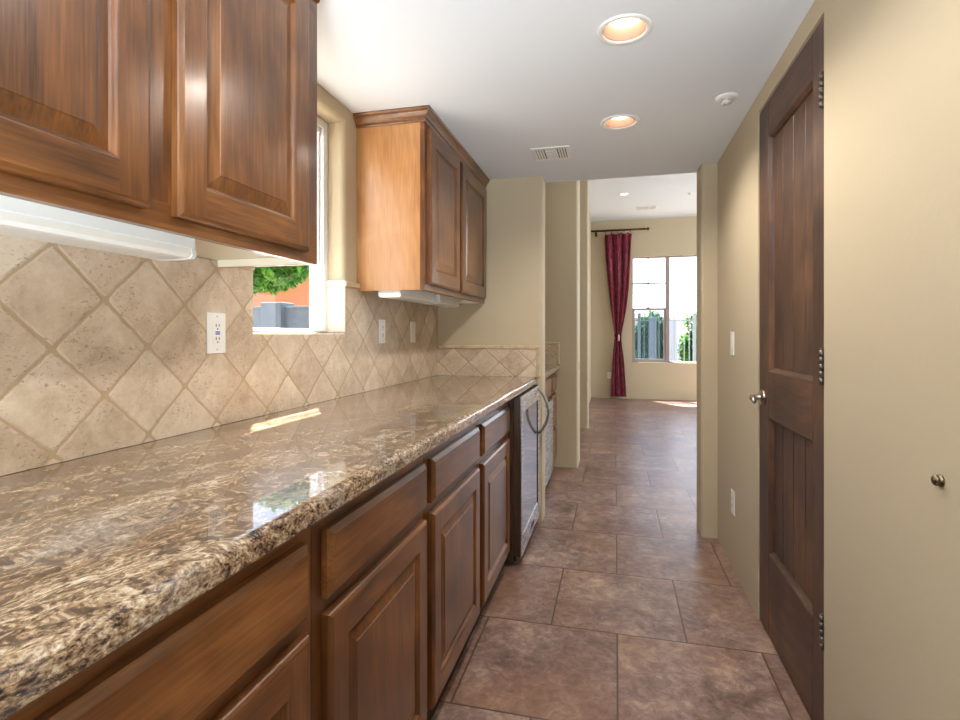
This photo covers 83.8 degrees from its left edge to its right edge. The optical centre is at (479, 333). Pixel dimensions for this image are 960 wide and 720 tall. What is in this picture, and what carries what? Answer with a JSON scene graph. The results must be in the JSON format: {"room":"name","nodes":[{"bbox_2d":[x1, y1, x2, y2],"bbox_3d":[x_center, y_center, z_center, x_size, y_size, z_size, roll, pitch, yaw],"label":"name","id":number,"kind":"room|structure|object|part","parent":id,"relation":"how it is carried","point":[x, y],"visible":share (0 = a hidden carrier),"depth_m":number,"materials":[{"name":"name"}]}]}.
{"room":"butler's pantry","nodes":[
{"label":"butler's pantry","id":0,"kind":"room"},
{"bbox_2d":[199,83,377,332],"bbox_3d":[-0.772,-0.455,1.938,0.170,3.270,6.180,0,0,14],"label":"wall","id":1,"kind":"structure","parent":0,"point":[342,131],"depth_m":2.33,"materials":[{"name":"beige paint"}]},
{"bbox_2d":[0,0,319,267],"bbox_3d":[-0.733,-0.592,1.012,0.357,0.794,1.098,0,0,14],"label":"upper cabinet","id":2,"kind":"object","parent":1,"relation":"attached to","point":[195,119],"visible":0.99,"depth_m":1.01,"materials":[{"name":"brown wood"}]},
{"bbox_3d":[-0.643,-0.571,0.736,0.021,0.698,0.442,0,0,14],"label":"door","id":3,"kind":"part","parent":2,"relation":"part of","materials":[{"name":"brown wood"}]},
{"bbox_2d":[0,195,196,260],"bbox_3d":[-0.768,-0.191,0.875,0.113,0.052,0.680,0,0,14],"label":"light","id":4,"kind":"object","parent":2,"relation":"attached to","point":[19,218],"visible":0.87,"depth_m":0.96,"materials":[{"name":"white plastic"}]},
{"bbox_3d":[-0.755,-0.223,1.036,0.302,0.012,1.027,0,0,14],"label":"panel","id":5,"kind":"part","parent":2,"relation":"part of","materials":[{"name":"beige plastic"}]},
{"bbox_3d":[-0.519,-0.571,1.225,0.021,0.698,0.444,0,0,14],"label":"door","id":6,"kind":"part","parent":2,"relation":"part of","materials":[{"name":"brown wood"}]},
{"bbox_3d":[-0.628,-0.565,1.542,0.302,0.740,0.018,0,0,14],"label":"panel","id":7,"kind":"part","parent":2,"relation":"part of","materials":[{"name":"beige wood"}]},
{"bbox_2d":[0,235,437,475],"bbox_3d":[-0.757,0.021,1.604,0.022,0.497,3.940,0,0,14],"label":"tile backsplash","id":8,"kind":"structure","parent":1,"relation":"attached to","point":[101,351],"depth_m":1.33,"materials":[{"name":"tile"}]},
{"bbox_2d":[207,312,225,353],"bbox_3d":[-0.766,-0.003,1.557,0.008,0.118,0.072,0,0,14],"label":"power outlet","id":9,"kind":"object","parent":8,"relation":"attached to","point":[216,322],"visible":1,"depth_m":1.55,"materials":[{"name":"white plastic"}]},
{"bbox_2d":[213,321,221,344],"bbox_3d":[-0.764,-0.003,1.556,0.002,0.068,0.034,0,0,14],"label":"receptacle","id":10,"kind":"object","parent":9,"relation":"attached to","point":[217,325],"depth_m":1.56,"materials":[{"name":"white plastic"}]},
{"bbox_3d":[-0.745,-0.216,1.655,0.022,0.024,0.134,0,0,14],"label":"cap trim","id":11,"kind":"part","parent":8,"relation":"part of","materials":[{"name":"tile"}]},
{"bbox_3d":[-0.566,-0.216,2.361,0.022,0.024,0.132,0,0,14],"label":"cap trim","id":12,"kind":"part","parent":8,"relation":"part of","materials":[{"name":"tile"}]},
{"bbox_2d":[379,319,384,342],"bbox_3d":[-0.486,-0.013,2.665,0.008,0.118,0.072,0,0,14],"label":"power outlet","id":13,"kind":"object","parent":8,"relation":"attached to","point":[381,322],"visible":1,"depth_m":2.65,"materials":[{"name":"white plastic"}]},
{"bbox_2d":[381,325,383,337],"bbox_3d":[-0.484,-0.013,2.664,0.002,0.068,0.034,0,0,14],"label":"receptacle","id":14,"kind":"object","parent":13,"relation":"attached to","point":[382,326],"depth_m":2.66,"materials":[{"name":"white plastic"}]},
{"bbox_2d":[410,322,415,341],"bbox_3d":[-0.384,-0.011,3.072,0.008,0.118,0.072,0,0,14],"label":"light switch","id":15,"kind":"object","parent":8,"relation":"attached to","point":[412,324],"visible":1,"depth_m":3.06,"materials":[{"name":"white plastic"}]},
{"bbox_2d":[253,116,345,334],"bbox_3d":[-0.725,-0.456,2.036,0.158,0.929,0.612,0,0,14],"label":"window","id":16,"kind":"structure","parent":1,"relation":"in","point":[328,298],"depth_m":2.30,"materials":[{"name":"white plastic"}]},
{"bbox_3d":[-0.726,0.003,2.037,0.145,0.013,0.612,0,0,14],"label":"sill","id":17,"kind":"part","parent":16,"relation":"part of","materials":[{"name":"stone"}]},
{"bbox_2d":[353,105,489,303],"bbox_3d":[-0.253,-0.592,2.911,0.360,0.794,1.155,0,0,14],"label":"upper cabinet","id":18,"kind":"object","parent":1,"relation":"attached to","point":[421,195],"visible":0.95,"depth_m":2.41,"materials":[{"name":"brown wood"}]},
{"bbox_3d":[-0.410,-0.565,2.400,0.305,0.740,0.018,0,0,14],"label":"panel","id":19,"kind":"part","parent":18,"relation":"part of","materials":[{"name":"brown wood"}]},
{"bbox_2d":[378,290,435,302],"bbox_3d":[-0.351,-0.191,2.649,0.113,0.052,0.475,0,0,14],"label":"light","id":20,"kind":"object","parent":18,"relation":"attached to","point":[416,296],"visible":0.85,"depth_m":2.56,"materials":[{"name":"white plastic"}]},
{"bbox_3d":[-0.253,-0.960,2.911,0.360,0.056,1.155,0,0,14],"label":"crown moulding","id":21,"kind":"part","parent":18,"relation":"part of","materials":[{"name":"brown wood"}]},
{"bbox_2d":[422,295,459,307],"bbox_3d":[-0.227,-0.191,3.141,0.113,0.052,0.380,0,0,14],"label":"light","id":22,"kind":"object","parent":18,"relation":"attached to","point":[442,301],"visible":0.77,"depth_m":3.07,"materials":[{"name":"white plastic"}]},
{"bbox_2d":[427,300,458,306],"bbox_3d":[-0.226,-0.177,3.141,0.108,0.023,0.372,0,0,14],"label":"diffuser","id":23,"kind":"object","parent":22,"relation":"attached to","point":[442,303],"depth_m":3.12,"materials":[{"name":"white plastic"}]},
{"bbox_3d":[-0.275,-0.223,2.934,0.305,0.012,1.084,0,0,14],"label":"panel","id":24,"kind":"part","parent":18,"relation":"part of","materials":[{"name":"beige plastic"}]},
{"bbox_3d":[-0.169,-0.571,2.602,0.021,0.698,0.462,0,0,14],"label":"door","id":25,"kind":"part","parent":18,"relation":"part of","materials":[{"name":"brown wood"}]},
{"bbox_3d":[-0.117,-0.565,2.895,0.020,0.740,1.120,0,0,14],"label":"frame","id":26,"kind":"part","parent":18,"relation":"part of","materials":[{"name":"brown wood"}]},
{"bbox_3d":[-0.036,-0.571,3.130,0.021,0.698,0.548,0,0,14],"label":"door","id":27,"kind":"part","parent":18,"relation":"part of","materials":[{"name":"brown wood"}]},
{"bbox_2d":[438,176,544,521],"bbox_3d":[0.071,-0.455,3.509,0.697,3.270,0.160,0,0,14],"label":"wall","id":28,"kind":"structure","parent":0,"point":[513,310],"depth_m":3.40,"materials":[{"name":"beige paint"}]},
{"bbox_2d":[437,345,539,376],"bbox_3d":[0.048,0.171,3.424,0.673,0.197,0.016,0,0,14],"label":"tile backsplash","id":29,"kind":"structure","parent":28,"relation":"attached to","point":[462,360],"depth_m":3.42,"materials":[{"name":"tile"}]},
{"bbox_2d":[317,0,814,182],"bbox_3d":[-0.017,-1.039,1.087,2.112,0.100,4.900,0,0,14],"label":"ceiling","id":30,"kind":"structure","parent":0,"point":[507,78],"depth_m":2.01,"materials":[{"name":"paint"}]},
{"bbox_2d":[531,145,571,161],"bbox_3d":[0.393,-0.986,2.928,0.204,0.006,0.210,0,0,14],"label":"ceiling vent","id":31,"kind":"object","parent":30,"relation":"in","point":[556,152],"visible":1,"depth_m":2.92,"materials":[{"name":"white plastic"}]},
{"bbox_2d":[601,114,639,129],"bbox_3d":[0.653,-1.023,2.496,0.176,0.080,0.176,0,0,14],"label":"recessed light","id":32,"kind":"object","parent":30,"relation":"in","point":[622,121],"visible":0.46,"depth_m":2.54,"materials":[{"name":"white metal"}]},
{"bbox_2d":[597,13,652,45],"bbox_3d":[0.469,-1.023,1.738,0.176,0.080,0.176,0,0,14],"label":"recessed light","id":33,"kind":"object","parent":30,"relation":"in","point":[623,29],"visible":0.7,"depth_m":1.77,"materials":[{"name":"white plastic"}]},
{"bbox_2d":[715,93,737,104],"bbox_3d":[1.030,-0.976,2.236,0.090,0.026,0.090,0,0,14],"label":"sprinkler","id":34,"kind":"object","parent":30,"relation":"attached to","point":[726,98],"visible":1,"depth_m":2.22,"materials":[{"name":"white plastic"}]},
{"bbox_2d":[589,214,590,401],"bbox_3d":[1.627,-0.455,8.449,0.120,3.270,3.220,0,0,14],"label":"wall","id":35,"kind":"structure","parent":0,"point":[589,214],"depth_m":9.30,"materials":[{"name":"beige paint"}]},
{"bbox_2d":[431,398,810,719],"bbox_3d":[1.305,1.230,3.332,7.300,0.100,13.500,0,0,14],"label":"floor","id":36,"kind":"structure","parent":0,"point":[615,605],"depth_m":2.26,"materials":[{"name":"tile"}]},
{"bbox_2d":[5,526,310,719],"bbox_3d":[-0.658,0.745,0.728,0.634,0.868,0.596,0,0,14],"label":"base cabinet","id":37,"kind":"object","parent":36,"relation":"on","point":[241,649],"visible":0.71,"depth_m":0.70,"materials":[{"name":"brown wood"}]},
{"bbox_3d":[-0.360,0.792,0.655,0.021,0.560,0.530,0,0,14],"label":"door","id":38,"kind":"part","parent":37,"relation":"part of","materials":[{"name":"brown wood"}]},
{"bbox_2d":[311,455,426,719],"bbox_3d":[-0.514,0.745,1.297,0.634,0.868,0.573,0,0,14],"label":"base cabinet","id":39,"kind":"object","parent":36,"relation":"on","point":[369,555],"visible":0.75,"depth_m":1.15,"materials":[{"name":"brown wood"}]},
{"bbox_3d":[-0.216,0.419,1.225,0.021,0.127,0.518,0,0,14],"label":"drawer","id":40,"kind":"part","parent":39,"relation":"part of","materials":[{"name":"brown wood"}]},
{"bbox_3d":[-0.216,0.792,1.225,0.021,0.560,0.518,0,0,14],"label":"door","id":41,"kind":"part","parent":39,"relation":"part of","materials":[{"name":"brown wood"}]},
{"bbox_2d":[424,422,479,719],"bbox_3d":[-0.371,0.745,1.863,0.634,0.868,0.592,0,0,14],"label":"base cabinet","id":42,"kind":"object","parent":36,"relation":"on","point":[452,511],"visible":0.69,"depth_m":1.69,"materials":[{"name":"brown wood"}]},
{"bbox_3d":[-0.074,0.419,1.788,0.021,0.127,0.539,0,0,14],"label":"drawer","id":43,"kind":"part","parent":42,"relation":"part of","materials":[{"name":"brown wood"}]},
{"bbox_2d":[470,402,509,635],"bbox_3d":[-0.222,0.745,2.456,0.634,0.868,0.626,0,0,14],"label":"base cabinet","id":44,"kind":"object","parent":36,"relation":"on","point":[493,463],"visible":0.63,"depth_m":2.29,"materials":[{"name":"brown wood"}]},
{"bbox_2d":[0,375,537,719],"bbox_3d":[-0.444,0.290,1.524,0.666,0.040,3.939,0,0,14],"label":"countertop","id":45,"kind":"structure","parent":44,"relation":"on","point":[98,550],"depth_m":0.84,"materials":[{"name":"brown stone"}]},
{"bbox_3d":[0.054,0.696,2.386,0.020,0.769,0.626,0,0,14],"label":"frame","id":46,"kind":"part","parent":44,"relation":"part of","materials":[{"name":"brown wood"}]},
{"bbox_3d":[0.073,0.419,2.371,0.021,0.127,0.542,0,0,14],"label":"drawer","id":47,"kind":"part","parent":44,"relation":"part of","materials":[{"name":"brown wood"}]},
{"bbox_3d":[0.073,0.792,2.371,0.021,0.560,0.542,0,0,14],"label":"door","id":48,"kind":"part","parent":44,"relation":"part of","materials":[{"name":"brown wood"}]},
{"bbox_2d":[505,385,549,561],"bbox_3d":[0.023,0.749,3.078,0.694,0.861,0.670,0,0,14],"label":"cooler","id":49,"kind":"object","parent":36,"relation":"on","point":[525,431],"visible":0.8,"depth_m":2.81,"materials":[{"name":"metal"}]},
{"bbox_3d":[0.266,0.721,3.017,0.038,0.806,0.670,0,0,14],"label":"door","id":50,"kind":"part","parent":49,"relation":"part of","materials":[{"name":"metal"}]},
{"bbox_3d":[0.284,0.714,3.002,0.003,0.621,0.540,0,0,14],"label":"glass panel","id":51,"kind":"part","parent":49,"relation":"part of","materials":[{"name":"glass"}]},
{"bbox_3d":[0.287,0.721,3.011,0.006,0.806,0.670,0,0,14],"label":"door frame","id":52,"kind":"part","parent":49,"relation":"part of","materials":[{"name":"metal"}]},
{"bbox_3d":[0.387,0.470,3.254,0.074,0.283,0.019,0,0,14],"label":"handle","id":53,"kind":"part","parent":49,"relation":"part of","materials":[{"name":"black metal"}]},
{"bbox_2d":[545,398,553,486],"bbox_3d":[0.217,0.835,4.035,0.602,0.630,0.810,0,0,14],"label":"appliance","id":54,"kind":"object","parent":36,"relation":"on","point":[549,427],"visible":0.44,"depth_m":4.09,"materials":[{"name":"metal"}]},
{"bbox_2d":[545,376,551,397],"bbox_3d":[0.200,0.412,4.013,0.579,0.200,0.876,0,0,14],"label":"drawer box","id":55,"kind":"object","parent":54,"relation":"on","point":[548,381],"visible":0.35,"depth_m":4.14,"materials":[{"name":"brown wood"}]},
{"bbox_2d":[545,364,559,377],"bbox_3d":[0.234,0.290,4.211,0.666,0.040,1.278,0,0,14],"label":"countertop","id":56,"kind":"structure","parent":55,"relation":"on","point":[549,368],"depth_m":4.31,"materials":[{"name":"beige stone"}]},
{"bbox_2d":[548,372,556,461],"bbox_3d":[0.329,0.745,4.639,0.634,0.868,0.398,0,0,14],"label":"base cabinet","id":57,"kind":"object","parent":36,"relation":"on","point":[553,376],"visible":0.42,"depth_m":4.55,"materials":[{"name":"brown wood"}]},
{"bbox_3d":[0.628,0.423,4.573,0.021,0.134,0.355,0,0,14],"label":"drawer","id":58,"kind":"part","parent":57,"relation":"part of","materials":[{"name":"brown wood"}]},
{"bbox_3d":[0.628,0.662,4.573,0.021,0.285,0.355,0,0,14],"label":"drawer","id":59,"kind":"part","parent":57,"relation":"part of","materials":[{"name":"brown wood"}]},
{"bbox_3d":[0.628,0.953,4.573,0.021,0.255,0.355,0,0,14],"label":"drawer","id":60,"kind":"part","parent":57,"relation":"part of","materials":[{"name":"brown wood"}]},
{"bbox_2d":[545,181,579,467],"bbox_3d":[0.503,-0.455,4.968,0.820,3.270,0.320,0,0,14],"label":"wall pier","id":61,"kind":"object","parent":36,"relation":"on","point":[562,199],"visible":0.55,"depth_m":4.74,"materials":[{"name":"beige paint"}]},
{"bbox_2d":[545,342,558,363],"bbox_3d":[0.384,0.171,4.825,0.660,0.197,0.016,0,0,14],"label":"tile backsplash","id":62,"kind":"structure","parent":61,"relation":"attached to","point":[551,348],"depth_m":4.76,"materials":[{"name":"tile"}]},
{"bbox_2d":[580,180,588,428],"bbox_3d":[0.897,-0.455,6.880,0.974,3.270,0.180,0,0,14],"label":"wall pier","id":63,"kind":"object","parent":36,"relation":"on","point":[584,184],"visible":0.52,"depth_m":6.69,"materials":[{"name":"beige paint"}]},
{"bbox_2d":[589,172,696,220],"bbox_3d":[3.041,-2.140,6.349,5.410,0.100,6.800,0,0,14],"label":"ceiling","id":64,"kind":"structure","parent":0,"point":[669,192],"depth_m":8.13,"materials":[{"name":"paint"}]},
{"bbox_2d":[635,205,657,209],"bbox_3d":[2.748,-2.087,8.847,0.340,0.006,0.260,0,0,14],"label":"ceiling vent","id":65,"kind":"object","parent":64,"relation":"in","point":[652,206],"visible":1,"depth_m":8.82,"materials":[{"name":"white plastic"}]},
{"bbox_2d":[591,216,696,400],"bbox_3d":[4.197,-0.455,9.481,4.700,3.270,0.160,0,0,14],"label":"wall","id":66,"kind":"structure","parent":0,"point":[672,236],"depth_m":9.75,"materials":[{"name":"beige paint"}]},
{"bbox_2d":[591,227,649,236],"bbox_3d":[2.551,-1.858,9.747,1.027,0.116,0.130,0,0,14],"label":"curtain rod","id":67,"kind":"object","parent":66,"relation":"attached to","point":[647,228],"visible":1,"depth_m":9.71,"materials":[{"name":"brown metal"}]},
{"bbox_2d":[604,232,631,396],"bbox_3d":[2.506,-0.352,9.710,0.489,2.974,0.118,0,0,14],"label":"curtain","id":68,"kind":"object","parent":67,"relation":"hanging from","point":[618,246],"visible":1,"depth_m":9.71,"materials":[{"name":"red fabric"}]},
{"bbox_3d":[2.507,-1.888,9.722,0.955,0.035,0.036,0,0,14],"label":"rod","id":69,"kind":"part","parent":67,"relation":"part of","materials":[{"name":"brown metal"}]},
{"bbox_2d":[632,255,696,362],"bbox_3d":[3.642,-0.445,9.630,1.750,1.920,0.064,0,0,14],"label":"window","id":70,"kind":"structure","parent":66,"relation":"in","point":[666,309],"depth_m":9.67,"materials":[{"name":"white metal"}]},
{"bbox_3d":[3.087,0.009,9.769,0.563,0.968,0.045,0,0,14],"label":"sash","id":71,"kind":"part","parent":70,"relation":"part of","materials":[{"name":"glass"}]},
{"bbox_2d":[718,0,959,719],"bbox_3d":[0.881,-0.455,0.861,0.140,3.270,4.900,0,0,14],"label":"wall","id":72,"kind":"structure","parent":0,"point":[892,67],"depth_m":1.19,"materials":[{"name":"beige paint"}]},
{"bbox_2d":[697,163,717,537],"bbox_3d":[1.400,-0.455,3.179,0.189,3.270,0.190,0,0,14],"label":"wall pier","id":73,"kind":"structure","parent":72,"relation":"attached to","point":[707,174],"depth_m":3.10,"materials":[{"name":"beige paint"}]},
{"bbox_2d":[730,332,733,354],"bbox_3d":[1.265,0.047,2.684,0.008,0.118,0.072,0,0,14],"label":"light switch","id":74,"kind":"object","parent":72,"relation":"attached to","point":[731,333],"visible":1,"depth_m":2.67,"materials":[{"name":"white plastic"}]},
{"bbox_2d":[731,488,734,515],"bbox_3d":[1.262,0.840,2.672,0.008,0.118,0.072,0,0,14],"label":"power outlet","id":75,"kind":"object","parent":72,"relation":"attached to","point":[732,491],"visible":1,"depth_m":2.66,"materials":[{"name":"white plastic"}]},
{"bbox_2d":[749,17,823,719],"bbox_3d":[1.054,0.133,1.865,0.105,2.082,0.715,0,0,14],"label":"door","id":76,"kind":"structure","parent":72,"relation":"in","point":[791,395],"depth_m":1.81,"materials":[{"name":"brown wood"}]},
{"bbox_3d":[1.097,0.255,2.117,0.065,0.064,0.139,0,0,14],"label":"handle","id":77,"kind":"part","parent":76,"relation":"part of","materials":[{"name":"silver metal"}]},
{"bbox_3d":[1.071,-0.312,1.844,0.018,0.917,0.481,0,0,14],"label":"panel moulding","id":78,"kind":"part","parent":76,"relation":"part of","materials":[{"name":"brown wood"}]},
{"bbox_3d":[1.071,0.590,1.844,0.018,0.532,0.481,0,0,14],"label":"panel moulding","id":79,"kind":"part","parent":76,"relation":"part of","materials":[{"name":"brown wood"}]},
{"bbox_3d":[1.088,-0.312,1.840,0.018,0.915,0.479,0,0,14],"label":"plank panel","id":80,"kind":"part","parent":76,"relation":"part of","materials":[{"name":"brown wood"}]},
{"bbox_3d":[1.088,0.590,1.840,0.018,0.530,0.479,0,0,14],"label":"plank panel","id":81,"kind":"part","parent":76,"relation":"part of","materials":[{"name":"brown wood"}]},
{"bbox_2d":[931,474,944,486],"bbox_3d":[0.830,0.266,0.973,0.014,0.023,0.023,0,0,14],"label":"door stop","id":82,"kind":"object","parent":72,"relation":"attached to","point":[937,480],"visible":1,"depth_m":0.97,"materials":[{"name":"gold metal"}]},
{"label":"outside","id":83,"kind":"structure","parent":0,"visible":0},
{"bbox_3d":[4.893,1.415,19.392,80.000,0.230,80.000,0,0,14],"label":"ground","id":84,"kind":"structure","parent":83,"visible":0},
{"bbox_2d":[253,302,308,332],"bbox_3d":[-4.459,0.275,12.779,11.100,2.050,0.560,0,0,14],"label":"wall","id":85,"kind":"structure","parent":84,"relation":"on","point":[270,314],"depth_m":12.63,"materials":[{"name":"grey concrete"}]},
{"bbox_2d":[253,265,308,295],"bbox_3d":[-3.822,-0.556,8.209,2.365,3.717,2.885,0,0,-36],"label":"leafy tree","id":86,"kind":"object","parent":84,"relation":"on","point":[272,279],"visible":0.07,"depth_m":7.75,"materials":[{"name":"green plant"}]},
{"bbox_2d":[253,273,308,306],"bbox_3d":[-10.872,-1.280,22.512,20.700,5.160,6.464,0,0,14],"label":"house","id":87,"kind":"structure","parent":84,"relation":"on","point":[299,296],"depth_m":18.69,"materials":[{"name":"orange paint"}]},
{"bbox_2d":[635,310,660,358],"bbox_3d":[4.591,0.313,14.969,0.909,1.983,0.894,0,0,14],"label":"shrub","id":88,"kind":"object","parent":84,"relation":"on","point":[656,316],"visible":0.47,"depth_m":14.80,"materials":[{"name":"green plant"}]},
{"bbox_2d":[650,317,656,358],"bbox_3d":[4.493,0.430,13.924,0.180,1.740,0.200,0,0,14],"label":"concrete post","id":89,"kind":"object","parent":84,"relation":"on","point":[651,318],"visible":0.36,"depth_m":13.83,"materials":[{"name":"grey concrete"}]},
{"bbox_2d":[645,310,663,358],"bbox_3d":[5.274,0.277,15.970,0.803,2.057,0.807,0,0,14],"label":"shrub","id":90,"kind":"object","parent":84,"relation":"on","point":[662,322],"visible":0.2,"depth_m":15.84,"materials":[{"name":"green plant"}]},
{"bbox_2d":[633,291,696,358],"bbox_3d":[10.376,-0.560,30.901,13.800,3.720,8.000,0,0,14],"label":"house","id":91,"kind":"structure","parent":84,"relation":"on","point":[680,302],"depth_m":28.90,"materials":[{"name":"paint"}]},
{"bbox_2d":[635,311,696,360],"bbox_3d":[5.365,0.357,13.085,7.000,1.845,0.112,0,0,14],"label":"iron fence","id":92,"kind":"object","parent":84,"relation":"on","point":[639,320],"visible":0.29,"depth_m":13.22,"materials":[{"name":"grey metal"}]},
{"bbox_3d":[5.365,-0.335,13.085,7.000,0.030,0.030,0,0,14],"label":"rail","id":93,"kind":"part","parent":92,"relation":"part of","materials":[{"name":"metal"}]},
{"bbox_2d":[670,321,676,360],"bbox_3d":[4.978,0.480,13.802,0.180,1.640,0.200,0,0,14],"label":"concrete post","id":94,"kind":"object","parent":84,"relation":"on","point":[671,322],"visible":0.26,"depth_m":13.71,"materials":[{"name":"white concrete"}]},
{"bbox_2d":[677,309,696,360],"bbox_3d":[5.910,0.320,14.531,0.886,2.059,1.001,0,0,-43],"label":"shrub","id":95,"kind":"object","parent":84,"relation":"on","point":[687,314],"visible":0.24,"depth_m":14.56,"materials":[{"name":"green plant"}]}
]}

